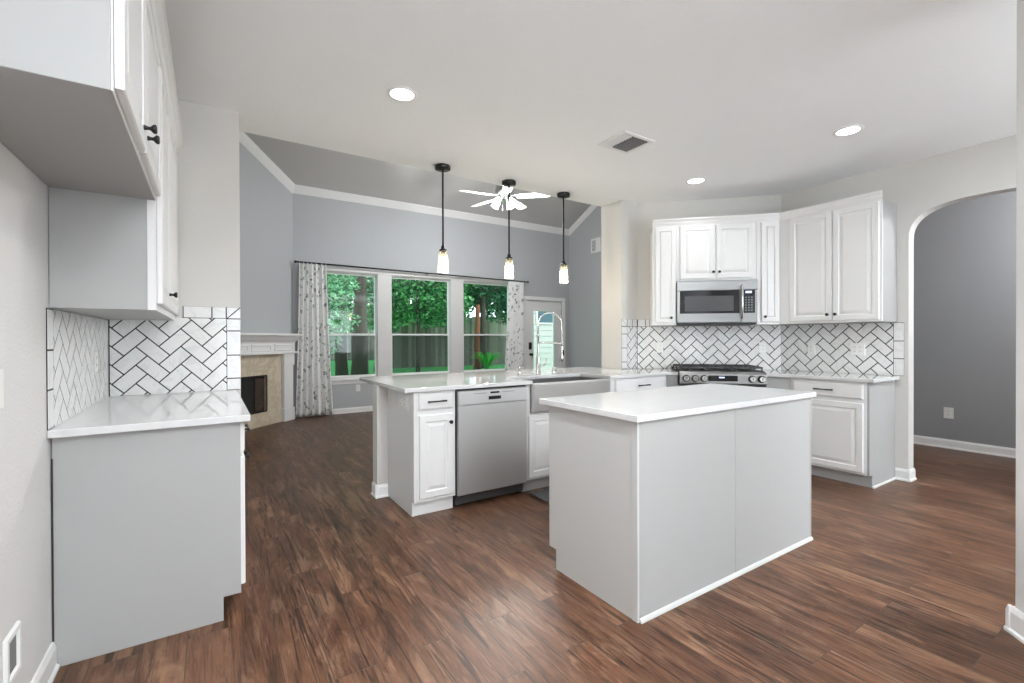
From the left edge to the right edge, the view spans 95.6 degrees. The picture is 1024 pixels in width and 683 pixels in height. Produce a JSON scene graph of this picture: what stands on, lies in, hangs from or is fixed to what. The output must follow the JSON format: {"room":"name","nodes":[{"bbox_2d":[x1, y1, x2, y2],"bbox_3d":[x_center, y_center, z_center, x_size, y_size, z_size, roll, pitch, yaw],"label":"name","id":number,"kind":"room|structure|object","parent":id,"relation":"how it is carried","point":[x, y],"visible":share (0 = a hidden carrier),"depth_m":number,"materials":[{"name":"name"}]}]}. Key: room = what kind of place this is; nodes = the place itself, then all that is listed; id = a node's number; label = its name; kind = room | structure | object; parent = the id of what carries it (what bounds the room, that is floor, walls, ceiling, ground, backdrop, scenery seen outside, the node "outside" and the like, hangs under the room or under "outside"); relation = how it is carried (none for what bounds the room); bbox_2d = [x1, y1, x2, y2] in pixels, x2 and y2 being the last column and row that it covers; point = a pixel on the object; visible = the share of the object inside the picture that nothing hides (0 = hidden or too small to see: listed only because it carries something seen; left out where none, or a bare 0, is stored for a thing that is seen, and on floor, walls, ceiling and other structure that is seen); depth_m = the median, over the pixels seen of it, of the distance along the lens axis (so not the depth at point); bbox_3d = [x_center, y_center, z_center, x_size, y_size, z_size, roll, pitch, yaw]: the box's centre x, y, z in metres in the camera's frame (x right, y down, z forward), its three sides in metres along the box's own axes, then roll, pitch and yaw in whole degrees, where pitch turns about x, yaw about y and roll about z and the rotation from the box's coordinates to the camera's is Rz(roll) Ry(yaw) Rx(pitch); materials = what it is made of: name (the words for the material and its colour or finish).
{"room":"kitchen","nodes":[
{"label":"kitchen","id":0,"kind":"room"},
{"bbox_2d":[0,141,107,682],"bbox_3d":[-0.760,-0.138,0.120,0.120,2.780,6.230,0,0,-33],"label":"wall","id":1,"kind":"structure","parent":0,"point":[25,447],"depth_m":1.52,"materials":[{"name":"paint"}]},
{"bbox_2d":[0,369,3,408],"bbox_3d":[-1.448,0.138,1.301,0.010,0.116,0.120,0,0,-33],"label":"switch plate","id":2,"kind":"object","parent":1,"relation":"attached to","point":[1,370],"visible":1,"depth_m":1.34,"materials":[{"name":"white plastic"}]},
{"bbox_2d":[2,620,21,682],"bbox_3d":[-1.508,0.948,1.402,0.010,0.150,0.124,0,0,-33],"label":"water supply box","id":3,"kind":"object","parent":1,"relation":"attached to","point":[11,645],"visible":1,"depth_m":1.40,"materials":[{"name":"white plastic"}]},
{"bbox_2d":[30,642,59,682],"bbox_3d":[-0.368,1.200,-0.340,0.022,0.105,5.025,0,0,-33],"label":"baseboard","id":4,"kind":"structure","parent":1,"relation":"attached to","point":[48,668],"depth_m":1.69,"materials":[{"name":"white paint"}]},
{"bbox_2d":[0,0,169,199],"bbox_3d":[-1.316,-0.917,1.425,0.374,0.667,1.008,0,0,-33],"label":"upper cabinet","id":5,"kind":"object","parent":1,"relation":"attached to","point":[80,94],"visible":1,"depth_m":1.19,"materials":[{"name":"white paint"}]},
{"bbox_2d":[48,46,183,319],"bbox_3d":[-1.919,-0.692,2.354,0.374,1.122,1.212,0,0,-33],"label":"upper cabinet","id":6,"kind":"object","parent":1,"relation":"attached to","point":[115,257],"visible":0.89,"depth_m":1.88,"materials":[{"name":"white paint"}]},
{"bbox_2d":[46,306,240,429],"bbox_3d":[-1.782,0.051,2.429,0.682,0.552,1.244,0,0,-33],"label":"tile backsplash","id":7,"kind":"structure","parent":1,"relation":"attached to","point":[200,350],"depth_m":2.83,"materials":[{"name":"tile"}]},
{"bbox_2d":[94,350,97,372],"bbox_3d":[-2.181,0.104,2.435,0.009,0.115,0.072,0,0,-33],"label":"outlet plate","id":8,"kind":"object","parent":7,"relation":"attached to","point":[95,351],"visible":1,"depth_m":2.42,"materials":[{"name":"white plastic"}]},
{"bbox_2d":[239,142,293,405],"bbox_3d":[-3.906,-1.188,5.882,0.127,4.841,3.200,0,0,12],"label":"wall","id":9,"kind":"structure","parent":0,"point":[266,209],"depth_m":6.81,"materials":[{"name":"grey paint"}]},
{"bbox_2d":[239,131,294,193],"bbox_3d":[-3.815,-2.986,5.853,0.070,1.256,3.200,0,0,12],"label":"trim","id":10,"kind":"structure","parent":9,"relation":"attached to","point":[244,139],"depth_m":6.79,"materials":[{"name":"white paint"}]},
{"bbox_2d":[108,99,636,484],"bbox_3d":[-0.602,-0.159,4.123,4.751,2.780,0.310,0,0,-33],"label":"wall","id":11,"kind":"structure","parent":0,"point":[208,160],"depth_m":3.09,"materials":[{"name":"paint"}]},
{"bbox_2d":[371,482,377,498],"bbox_3d":[-1.098,1.185,3.700,0.018,0.100,0.135,0,0,-33],"label":"baseboard","id":12,"kind":"structure","parent":11,"relation":"attached to","point":[373,483],"depth_m":3.69,"materials":[{"name":"white paint"}]},
{"bbox_2d":[375,483,387,497],"bbox_3d":[-1.032,1.185,3.676,0.101,0.100,0.018,0,0,-33],"label":"baseboard","id":13,"kind":"structure","parent":11,"relation":"attached to","point":[383,488],"depth_m":3.68,"materials":[{"name":"white paint"}]},
{"bbox_2d":[244,132,590,228],"bbox_3d":[-1.321,-3.545,6.401,9.200,2.255,4.310,0,0,-33],"label":"ceiling","id":14,"kind":"structure","parent":0,"point":[305,165],"depth_m":7.93,"materials":[{"name":"paint"}]},
{"bbox_2d":[459,185,549,210],"bbox_3d":[-0.164,-2.805,6.707,1.276,1.825,1.295,0,0,-33],"label":"ceiling fan","id":15,"kind":"object","parent":14,"relation":"hanging from","point":[501,192],"visible":0.63,"depth_m":6.65,"materials":[{"name":"white metal"}]},
{"bbox_2d":[292,193,568,411],"bbox_3d":[-1.308,-0.645,8.953,6.345,3.710,0.140,0,0,-33],"label":"wall","id":16,"kind":"structure","parent":0,"point":[325,230],"depth_m":8.53,"materials":[{"name":"grey paint"}]},
{"bbox_2d":[295,406,372,417],"bbox_3d":[-1.625,1.167,8.655,4.440,0.090,0.022,0,0,-33],"label":"baseboard","id":17,"kind":"structure","parent":16,"relation":"attached to","point":[365,408],"depth_m":7.92,"materials":[{"name":"white paint"}]},
{"bbox_2d":[331,378,365,384],"bbox_3d":[-1.560,0.667,8.679,3.880,0.100,0.050,0,0,-33],"label":"trim","id":18,"kind":"structure","parent":16,"relation":"attached to","point":[341,380],"depth_m":7.86,"materials":[{"name":"white paint"}]},
{"bbox_2d":[327,271,376,378],"bbox_3d":[-2.786,-0.279,7.987,0.900,1.805,0.110,0,0,-33],"label":"window","id":19,"kind":"structure","parent":16,"relation":"in","point":[328,272],"depth_m":8.14,"materials":[{"name":"paint"}]},
{"bbox_2d":[294,260,528,282],"bbox_3d":[-1.572,-1.237,8.614,4.530,0.125,0.136,0,0,-33],"label":"curtain rod","id":20,"kind":"object","parent":16,"relation":"attached to","point":[295,261],"visible":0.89,"depth_m":8.31,"materials":[{"name":"black metal"}]},
{"bbox_2d":[296,262,332,416],"bbox_3d":[-3.203,-0.033,7.518,0.574,2.470,0.104,0,0,-33],"label":"curtain","id":21,"kind":"object","parent":20,"relation":"hanging from","point":[314,384],"visible":1,"depth_m":7.51,"materials":[{"name":"fabric"}]},
{"bbox_2d":[505,281,523,370],"bbox_3d":[0.033,-0.033,9.622,0.494,2.430,0.105,0,0,-33],"label":"curtain","id":22,"kind":"object","parent":20,"relation":"hanging from","point":[514,354],"visible":0.84,"depth_m":9.62,"materials":[{"name":"fabric"}]},
{"bbox_2d":[326,266,507,375],"bbox_3d":[-1.576,-0.321,8.684,3.850,1.875,0.020,0,0,-33],"label":"trim","id":23,"kind":"structure","parent":16,"relation":"attached to","point":[384,313],"depth_m":8.30,"materials":[{"name":"paint"}]},
{"bbox_2d":[391,275,450,375],"bbox_3d":[-1.709,-0.285,8.687,1.170,1.805,0.110,0,0,-33],"label":"window","id":24,"kind":"structure","parent":16,"relation":"in","point":[393,277],"depth_m":8.85,"materials":[{"name":"paint"}]},
{"bbox_2d":[293,184,568,235],"bbox_3d":[-1.093,-2.454,8.959,5.760,0.125,0.075,0,0,-33],"label":"trim","id":25,"kind":"structure","parent":16,"relation":"attached to","point":[298,189],"depth_m":8.53,"materials":[{"name":"white paint"}]},
{"bbox_2d":[463,281,507,371],"bbox_3d":[-0.527,-0.293,9.456,1.110,1.805,0.110,0,0,-33],"label":"window","id":26,"kind":"structure","parent":16,"relation":"in","point":[464,282],"depth_m":9.43,"materials":[{"name":"paint"}]},
{"bbox_2d":[524,296,565,369],"bbox_3d":[0.710,0.112,10.199,1.150,2.170,0.125,0,0,-33],"label":"door","id":27,"kind":"structure","parent":16,"relation":"in","point":[547,304],"depth_m":10.17,"materials":[{"name":"white paint"}]},
{"bbox_2d":[53,411,1023,682],"bbox_3d":[1.467,1.274,4.268,11.500,0.100,10.950,0,0,-33],"label":"floor","id":28,"kind":"structure","parent":0,"point":[896,581],"depth_m":2.23,"materials":[{"name":"brown wood"}]},
{"bbox_2d":[51,422,249,666],"bbox_3d":[-1.792,0.801,2.448,0.674,0.884,1.201,0,0,-33],"label":"base cabinet","id":29,"kind":"object","parent":28,"relation":"on","point":[148,526],"visible":0.81,"depth_m":1.91,"materials":[{"name":"white paint"}]},
{"bbox_2d":[47,390,250,438],"bbox_3d":[-1.787,0.343,2.421,0.660,0.030,1.236,0,0,-33],"label":"countertop","id":30,"kind":"structure","parent":29,"relation":"on","point":[116,414],"depth_m":2.10,"materials":[{"name":"white stone"}]},
{"bbox_2d":[240,333,301,430],"bbox_3d":[-3.611,0.557,6.405,0.224,1.345,1.945,0,0,12],"label":"fireplace","id":31,"kind":"object","parent":28,"relation":"on","point":[267,359],"visible":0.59,"depth_m":6.79,"materials":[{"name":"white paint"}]},
{"bbox_2d":[240,333,301,343],"bbox_3d":[-3.615,-0.043,6.394,0.224,0.145,1.930,0,0,12],"label":"mantel shelf","id":32,"kind":"object","parent":31,"relation":"attached to","point":[245,338],"depth_m":6.67,"materials":[{"name":"white paint"}]},
{"bbox_2d":[388,388,454,516],"bbox_3d":[-0.690,0.793,3.534,0.318,0.884,0.621,0,0,-33],"label":"base cabinet","id":33,"kind":"object","parent":28,"relation":"on","point":[421,439],"visible":0.86,"depth_m":3.33,"materials":[{"name":"white paint"}]},
{"bbox_2d":[399,392,408,410],"bbox_3d":[-0.795,0.436,3.391,0.009,0.115,0.190,0,0,-33],"label":"outlet plate","id":34,"kind":"object","parent":33,"relation":"attached to","point":[403,398],"visible":1,"depth_m":3.38,"materials":[{"name":"white plastic"}]},
{"bbox_2d":[359,367,677,392],"bbox_3d":[0.312,0.327,4.481,3.186,0.030,1.230,0,0,-33],"label":"countertop","id":35,"kind":"structure","parent":33,"relation":"on","point":[465,380],"depth_m":4.10,"materials":[{"name":"white stone"}]},
{"bbox_2d":[517,367,523,375],"bbox_3d":[0.077,0.273,4.259,0.044,0.082,0.079,0,0,-33],"label":"soap dispenser","id":36,"kind":"object","parent":35,"relation":"on","point":[519,368],"visible":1,"depth_m":4.26,"materials":[{"name":"silver metal"}]},
{"bbox_2d":[535,312,563,374],"bbox_3d":[0.358,0.014,4.410,0.280,0.595,0.065,0,0,-7],"label":"spring faucet","id":37,"kind":"object","parent":35,"relation":"on","point":[538,371],"visible":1,"depth_m":4.40,"materials":[{"name":"silver metal"}]},
{"bbox_2d":[535,334,540,374],"bbox_3d":[0.247,0.120,4.390,0.054,0.385,0.054,0,0,-33],"label":"faucet","id":38,"kind":"object","parent":37,"relation":"attached to","point":[538,372],"depth_m":4.38,"materials":[{"name":"silver metal"}]},
{"bbox_2d":[552,367,556,373],"bbox_3d":[0.411,0.279,4.497,0.050,0.066,0.049,0,0,-33],"label":"air gap","id":39,"kind":"object","parent":35,"relation":"on","point":[554,369],"visible":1,"depth_m":4.48,"materials":[{"name":"silver metal"}]},
{"bbox_2d":[527,376,609,412],"bbox_3d":[0.418,0.457,4.150,0.862,0.233,0.430,0,0,-33],"label":"farmhouse sink","id":40,"kind":"object","parent":35,"relation":"in","point":[578,385],"visible":0.38,"depth_m":3.95,"materials":[{"name":"white ceramic"}]},
{"bbox_2d":[454,385,526,505],"bbox_3d":[-0.289,0.792,3.791,0.618,0.880,0.573,0,0,-33],"label":"dishwasher","id":41,"kind":"object","parent":28,"relation":"on","point":[491,422],"visible":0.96,"depth_m":3.54,"materials":[{"name":"silver metal"}]},
{"bbox_2d":[529,488,548,502],"bbox_3d":[0.704,1.223,3.790,1.000,0.012,0.540,0,0,-33],"label":"kitchen mat","id":42,"kind":"object","parent":28,"relation":"on","point":[543,495],"visible":0.2,"depth_m":3.70,"materials":[{"name":"grey fabric"}]},
{"bbox_2d":[521,376,611,491],"bbox_3d":[0.381,0.786,4.216,0.960,0.884,0.591,0,0,-33],"label":"base cabinet","id":43,"kind":"object","parent":28,"relation":"on","point":[538,422],"visible":0.04,"depth_m":3.80,"materials":[{"name":"white paint"}]},
{"bbox_2d":[611,375,665,391],"bbox_3d":[1.109,0.781,4.688,0.768,0.884,0.593,0,0,-33],"label":"base cabinet","id":44,"kind":"object","parent":28,"relation":"on","point":[635,383],"visible":0.17,"depth_m":4.44,"materials":[{"name":"white paint"}]},
{"bbox_2d":[667,375,677,386],"bbox_3d":[1.622,0.780,4.688,0.107,0.884,0.045,0,0,31],"label":"filler panel","id":45,"kind":"object","parent":28,"relation":"on","point":[672,380],"visible":0.11,"depth_m":4.67,"materials":[{"name":"white paint"}]},
{"bbox_2d":[549,398,812,623],"bbox_3d":[1.032,0.791,2.729,1.565,0.884,0.666,0,0,-33],"label":"kitchen island","id":46,"kind":"object","parent":28,"relation":"on","point":[650,518],"visible":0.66,"depth_m":2.32,"materials":[{"name":"white paint"}]},
{"bbox_2d":[539,383,815,422],"bbox_3d":[1.023,0.333,2.748,1.612,0.030,0.719,0,0,-33],"label":"island countertop","id":47,"kind":"structure","parent":46,"relation":"on","point":[643,405],"depth_m":2.55,"materials":[{"name":"white stone"}]},
{"bbox_2d":[671,364,766,387],"bbox_3d":[2.093,0.733,4.760,0.791,0.974,0.664,0,0,12],"label":"gas range","id":48,"kind":"object","parent":28,"relation":"on","point":[688,374],"visible":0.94,"depth_m":4.51,"materials":[{"name":"silver metal"}]},
{"bbox_2d":[671,367,764,371],"bbox_3d":[2.104,0.296,4.815,0.791,0.016,0.548,0,0,12],"label":"cooktop","id":49,"kind":"object","parent":48,"relation":"in","point":[677,369],"depth_m":4.62,"materials":[{"name":"black metal"}]},
{"bbox_2d":[766,377,790,389],"bbox_3d":[2.543,0.778,4.429,0.213,0.884,0.045,0,0,36],"label":"filler panel","id":50,"kind":"object","parent":28,"relation":"on","point":[772,382],"visible":0.07,"depth_m":4.40,"materials":[{"name":"white paint"}]},
{"bbox_2d":[791,378,895,488],"bbox_3d":[2.991,0.778,4.216,0.590,0.884,0.627,0,0,-33],"label":"base cabinet","id":51,"kind":"object","parent":28,"relation":"on","point":[853,423],"visible":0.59,"depth_m":3.99,"materials":[{"name":"white paint"}]},
{"bbox_2d":[760,370,899,382],"bbox_3d":[2.821,0.320,4.434,0.621,0.030,1.234,0,0,-33],"label":"countertop","id":52,"kind":"structure","parent":51,"relation":"on","point":[867,378],"depth_m":4.17,"materials":[{"name":"white stone"}]},
{"bbox_2d":[569,206,601,367],"bbox_3d":[2.492,-1.714,8.826,0.100,5.825,4.210,0,0,-33],"label":"wall","id":53,"kind":"structure","parent":0,"point":[585,305],"depth_m":10.11,"materials":[{"name":"grey paint"}]},
{"bbox_2d":[569,205,596,235],"bbox_3d":[2.127,-3.230,9.217,0.070,1.675,3.150,0,0,-33],"label":"trim","id":54,"kind":"structure","parent":53,"relation":"attached to","point":[591,208],"depth_m":10.13,"materials":[{"name":"white paint"}]},
{"bbox_2d":[591,237,600,252],"bbox_3d":[1.772,-2.039,9.830,0.010,0.300,0.290,0,0,-33],"label":"air vent","id":55,"kind":"object","parent":53,"relation":"in","point":[596,242],"visible":1,"depth_m":9.81,"materials":[{"name":"white paint"}]},
{"bbox_2d":[164,0,1016,206],"bbox_3d":[3.291,-1.604,2.875,9.931,0.100,6.640,0,0,-33],"label":"ceiling","id":56,"kind":"structure","parent":0,"point":[748,98],"depth_m":2.78,"materials":[{"name":"paint"}]},
{"bbox_2d":[386,86,417,101],"bbox_3d":[-0.684,-1.538,2.890,0.190,0.008,0.190,0,0,-33],"label":"recessed light","id":57,"kind":"object","parent":56,"relation":"in","point":[397,93],"visible":1,"depth_m":2.88,"materials":[{"name":"white paint"}]},
{"bbox_2d":[435,163,450,271],"bbox_3d":[-0.610,-1.076,4.095,0.136,0.944,0.136,0,0,-33],"label":"pendant lamp","id":58,"kind":"object","parent":56,"relation":"hanging from","point":[440,167],"visible":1,"depth_m":4.08,"materials":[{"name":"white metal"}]},
{"bbox_2d":[502,179,515,277],"bbox_3d":[-0.029,-1.079,4.504,0.136,0.944,0.136,0,0,-33],"label":"pendant lamp","id":59,"kind":"object","parent":56,"relation":"hanging from","point":[508,183],"visible":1,"depth_m":4.49,"materials":[{"name":"white"}]},
{"bbox_2d":[506,254,512,264],"bbox_3d":[-0.028,-0.800,4.505,0.068,0.105,0.068,0,0,-33],"label":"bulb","id":60,"kind":"object","parent":59,"relation":"attached to","point":[508,257],"depth_m":4.49,"materials":[{"name":"glass"}]},
{"bbox_2d":[557,192,569,282],"bbox_3d":[0.543,-1.083,4.880,0.136,0.944,0.136,0,0,-33],"label":"pendant lamp","id":61,"kind":"object","parent":56,"relation":"hanging from","point":[562,195],"visible":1,"depth_m":4.86,"materials":[{"name":"white"}]},
{"bbox_2d":[560,260,566,269],"bbox_3d":[0.543,-0.803,4.881,0.068,0.105,0.068,0,0,-33],"label":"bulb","id":62,"kind":"object","parent":61,"relation":"attached to","point":[563,263],"depth_m":4.86,"materials":[{"name":"white glass"}]},
{"bbox_2d":[598,130,654,153],"bbox_3d":[0.890,-1.544,3.610,0.330,0.012,0.290,0,0,-33],"label":"ceiling vent","id":63,"kind":"object","parent":56,"relation":"in","point":[626,142],"visible":1,"depth_m":3.60,"materials":[{"name":"white metal"}]},
{"bbox_2d":[685,177,705,184],"bbox_3d":[1.780,-1.553,4.493,0.190,0.008,0.190,0,0,-33],"label":"recessed light","id":64,"kind":"object","parent":56,"relation":"in","point":[698,180],"visible":1,"depth_m":4.47,"materials":[{"name":"white plastic"}]},
{"bbox_2d":[833,125,863,136],"bbox_3d":[2.478,-1.550,3.420,0.190,0.008,0.190,0,0,-33],"label":"recessed light","id":65,"kind":"object","parent":56,"relation":"in","point":[853,129],"visible":1,"depth_m":3.41,"materials":[{"name":"white plastic"}]},
{"bbox_2d":[637,195,780,386],"bbox_3d":[2.154,-0.172,5.152,1.485,2.780,0.113,0,0,12],"label":"wall","id":66,"kind":"structure","parent":0,"point":[646,212],"depth_m":5.15,"materials":[{"name":"paint"}]},
{"bbox_2d":[650,218,676,325],"bbox_3d":[1.627,-0.724,5.002,0.242,1.105,0.387,0,0,12],"label":"upper cabinet","id":67,"kind":"object","parent":66,"relation":"attached to","point":[662,238],"visible":1,"depth_m":4.85,"materials":[{"name":"white paint"}]},
{"bbox_2d":[676,214,757,281],"bbox_3d":[2.120,-0.952,4.896,0.768,0.652,0.387,0,0,12],"label":"upper cabinet","id":68,"kind":"object","parent":66,"relation":"attached to","point":[707,248],"visible":0.95,"depth_m":4.74,"materials":[{"name":"white paint"}]},
{"bbox_2d":[674,280,757,325],"bbox_3d":[2.116,-0.396,4.882,0.768,0.450,0.422,0,0,12],"label":"microwave","id":69,"kind":"object","parent":68,"relation":"attached to","point":[725,302],"visible":0.98,"depth_m":4.72,"materials":[{"name":"metal"}]},
{"bbox_2d":[755,213,778,324],"bbox_3d":[2.599,-0.726,4.795,0.210,1.105,0.387,0,0,12],"label":"upper cabinet","id":70,"kind":"object","parent":66,"relation":"attached to","point":[767,224],"visible":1,"depth_m":4.64,"materials":[{"name":"white paint"}]},
{"bbox_2d":[781,135,1016,469],"bbox_3d":[4.320,-0.167,2.821,0.120,2.780,5.220,0,0,-33],"label":"wall","id":71,"kind":"structure","parent":0,"point":[919,188],"depth_m":4.05,"materials":[{"name":"paint"}]},
{"bbox_2d":[622,319,903,375],"bbox_3d":[2.440,0.027,4.839,2.464,0.552,0.552,0,0,25],"label":"tile backsplash","id":72,"kind":"structure","parent":71,"relation":"attached to","point":[786,345],"depth_m":4.96,"materials":[{"name":"tile"}]},
{"bbox_2d":[657,342,662,352],"bbox_3d":[1.655,0.067,5.192,0.072,0.115,0.009,0,0,12],"label":"outlet plate","id":73,"kind":"object","parent":72,"relation":"attached to","point":[659,344],"visible":1,"depth_m":5.19,"materials":[{"name":"white plastic"}]},
{"bbox_2d":[759,342,765,352],"bbox_3d":[2.686,0.064,4.973,0.072,0.115,0.009,0,0,12],"label":"outlet plate","id":74,"kind":"object","parent":72,"relation":"attached to","point":[762,345],"visible":1,"depth_m":4.97,"materials":[{"name":"white plastic"}]},
{"bbox_2d":[808,343,815,354],"bbox_3d":[3.025,0.076,4.687,0.009,0.115,0.072,0,0,-33],"label":"outlet plate","id":75,"kind":"object","parent":72,"relation":"attached to","point":[811,346],"visible":1,"depth_m":4.68,"materials":[{"name":"white plastic"}]},
{"bbox_2d":[851,343,864,355],"bbox_3d":[3.243,0.073,4.352,0.009,0.115,0.115,0,0,-33],"label":"outlet plate","id":76,"kind":"object","parent":72,"relation":"attached to","point":[856,348],"visible":1,"depth_m":4.35,"materials":[{"name":"white plastic"}]},
{"bbox_2d":[779,190,896,324],"bbox_3d":[3.018,-0.725,4.355,0.378,1.105,0.845,0,0,-33],"label":"upper cabinet","id":77,"kind":"object","parent":71,"relation":"attached to","point":[838,265],"visible":1,"depth_m":4.18,"materials":[{"name":"white paint"}]},
{"bbox_2d":[895,468,910,481],"bbox_3d":[3.429,1.169,4.073,0.022,0.100,0.105,0,0,-33],"label":"baseboard","id":78,"kind":"structure","parent":71,"relation":"attached to","point":[900,474],"depth_m":4.07,"materials":[{"name":"white paint"}]},
{"bbox_2d":[908,468,916,481],"bbox_3d":[3.506,1.169,4.066,0.140,0.100,0.022,0,0,-33],"label":"baseboard","id":79,"kind":"structure","parent":71,"relation":"attached to","point":[913,478],"depth_m":4.06,"materials":[{"name":"white paint"}]},
{"bbox_2d":[914,191,1015,447],"bbox_3d":[5.392,-0.179,4.639,0.100,2.780,7.100,0,0,-33],"label":"wall","id":80,"kind":"structure","parent":0,"point":[965,251],"depth_m":5.13,"materials":[{"name":"grey paint"}]},
{"bbox_2d":[944,407,953,418],"bbox_3d":[4.937,0.809,5.247,0.009,0.125,0.085,0,0,-33],"label":"outlet plate","id":81,"kind":"object","parent":80,"relation":"attached to","point":[948,412],"visible":1,"depth_m":5.25,"materials":[{"name":"white plastic"}]},
{"bbox_2d":[913,435,1015,458],"bbox_3d":[5.644,1.163,4.151,0.022,0.100,6.000,0,0,-33],"label":"baseboard","id":82,"kind":"structure","parent":80,"relation":"attached to","point":[922,440],"depth_m":5.12,"materials":[{"name":"white paint"}]},
{"bbox_2d":[1015,0,1023,612],"bbox_3d":[2.084,-0.153,1.457,0.130,2.780,1.000,0,0,12],"label":"wall","id":83,"kind":"structure","parent":0,"point":[1019,569],"depth_m":1.94,"materials":[{"name":"paint"}]},
{"bbox_2d":[1004,604,1023,643],"bbox_3d":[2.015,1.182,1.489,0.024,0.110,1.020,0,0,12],"label":"baseboard","id":84,"kind":"structure","parent":83,"relation":"attached to","point":[1016,629],"depth_m":1.94,"materials":[{"name":"white paint"}]},
{"label":"outside","id":85,"kind":"structure","parent":0,"visible":0},
{"bbox_2d":[330,360,504,375],"bbox_3d":[-0.377,1.179,22.602,36.000,0.200,21.700,0,0,-33],"label":"lawn","id":86,"kind":"structure","parent":85,"point":[370,362],"depth_m":19.00,"materials":[{"name":"green plant"}]},
{"bbox_2d":[327,275,350,375],"bbox_3d":[-5.896,-2.859,14.807,3.758,8.019,5.464,0,0,37],"label":"tree","id":87,"kind":"object","parent":86,"relation":"on","point":[341,364],"visible":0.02,"depth_m":14.88,"materials":[{"name":"green plant"}]},
{"bbox_2d":[328,282,352,318],"bbox_3d":[-9.295,-1.695,19.106,6.233,5.653,3.727,0,0,-33],"label":"tree","id":88,"kind":"object","parent":86,"relation":"on","point":[351,300],"visible":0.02,"depth_m":19.68,"materials":[{"name":"green plant"}]},
{"bbox_2d":[327,274,371,353],"bbox_3d":[-5.022,-0.920,12.051,2.372,4.136,2.321,0,0,6],"label":"tree","id":89,"kind":"object","parent":86,"relation":"on","point":[333,285],"visible":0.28,"depth_m":11.92,"materials":[{"name":"green plant"}]},
{"bbox_2d":[350,276,368,374],"bbox_3d":[-5.399,-3.118,14.944,4.768,8.530,4.808,0,0,-33],"label":"tree","id":90,"kind":"object","parent":86,"relation":"on","point":[359,366],"visible":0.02,"depth_m":13.21,"materials":[{"name":"green plant"}]},
{"bbox_2d":[334,275,415,356],"bbox_3d":[-7.010,-2.891,21.181,6.861,8.011,4.175,0,0,-33],"label":"tree","id":91,"kind":"object","parent":86,"relation":"on","point":[367,278],"visible":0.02,"depth_m":20.80,"materials":[{"name":"green plant"}]},
{"bbox_2d":[330,311,465,360],"bbox_3d":[-8.686,-0.391,26.653,13.500,2.950,0.160,0,0,-33],"label":"fence","id":92,"kind":"object","parent":86,"relation":"on","point":[371,347],"visible":0.07,"depth_m":26.32,"materials":[{"name":"grey wood"}]},
{"bbox_2d":[352,277,446,371],"bbox_3d":[-4.194,-0.742,18.092,4.228,3.718,2.559,0,0,-33],"label":"tree","id":93,"kind":"object","parent":86,"relation":"on","point":[371,288],"visible":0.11,"depth_m":17.51,"materials":[{"name":"green plant"}]},
{"bbox_2d":[367,278,478,371],"bbox_3d":[-2.883,-2.047,17.031,5.077,6.326,3.319,0,0,-30],"label":"tree","id":94,"kind":"object","parent":86,"relation":"on","point":[438,307],"visible":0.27,"depth_m":16.34,"materials":[{"name":"green plant"}]},
{"bbox_2d":[392,316,506,367],"bbox_3d":[2.503,-0.060,23.791,18.138,2.250,0.160,0,0,-33],"label":"fence","id":95,"kind":"object","parent":86,"relation":"on","point":[403,347],"visible":0.16,"depth_m":19.96,"materials":[{"name":"wood"}]},
{"bbox_2d":[428,282,498,369],"bbox_3d":[-1.966,-1.098,18.910,2.474,4.427,3.092,0,0,25],"label":"tree","id":96,"kind":"object","parent":86,"relation":"on","point":[477,365],"visible":0.23,"depth_m":17.71,"materials":[{"name":"green plant"}]},
{"bbox_2d":[446,290,506,316],"bbox_3d":[-1.163,-3.144,23.681,8.617,8.450,4.861,0,0,-33],"label":"tree","id":97,"kind":"object","parent":86,"relation":"on","point":[475,304],"visible":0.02,"depth_m":23.17,"materials":[{"name":"green plant"}]},
{"bbox_2d":[466,284,506,367],"bbox_3d":[-1.032,-2.280,19.649,5.195,6.774,3.886,0,0,-33],"label":"tree","id":98,"kind":"object","parent":86,"relation":"on","point":[501,298],"visible":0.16,"depth_m":19.19,"materials":[{"name":"green plant"}]},
{"bbox_2d":[470,352,502,368],"bbox_3d":[-0.917,0.747,17.268,1.210,0.720,1.201,0,0,-33],"label":"fern","id":99,"kind":"object","parent":86,"relation":"on","point":[486,362],"visible":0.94,"depth_m":17.18,"materials":[{"name":"green plant"}]},
{"bbox_2d":[534,311,552,368],"bbox_3d":[2.212,-0.646,14.111,4.100,3.518,0.150,0,0,-33],"label":"wall","id":100,"kind":"structure","parent":86,"relation":"on","point":[546,321],"depth_m":13.22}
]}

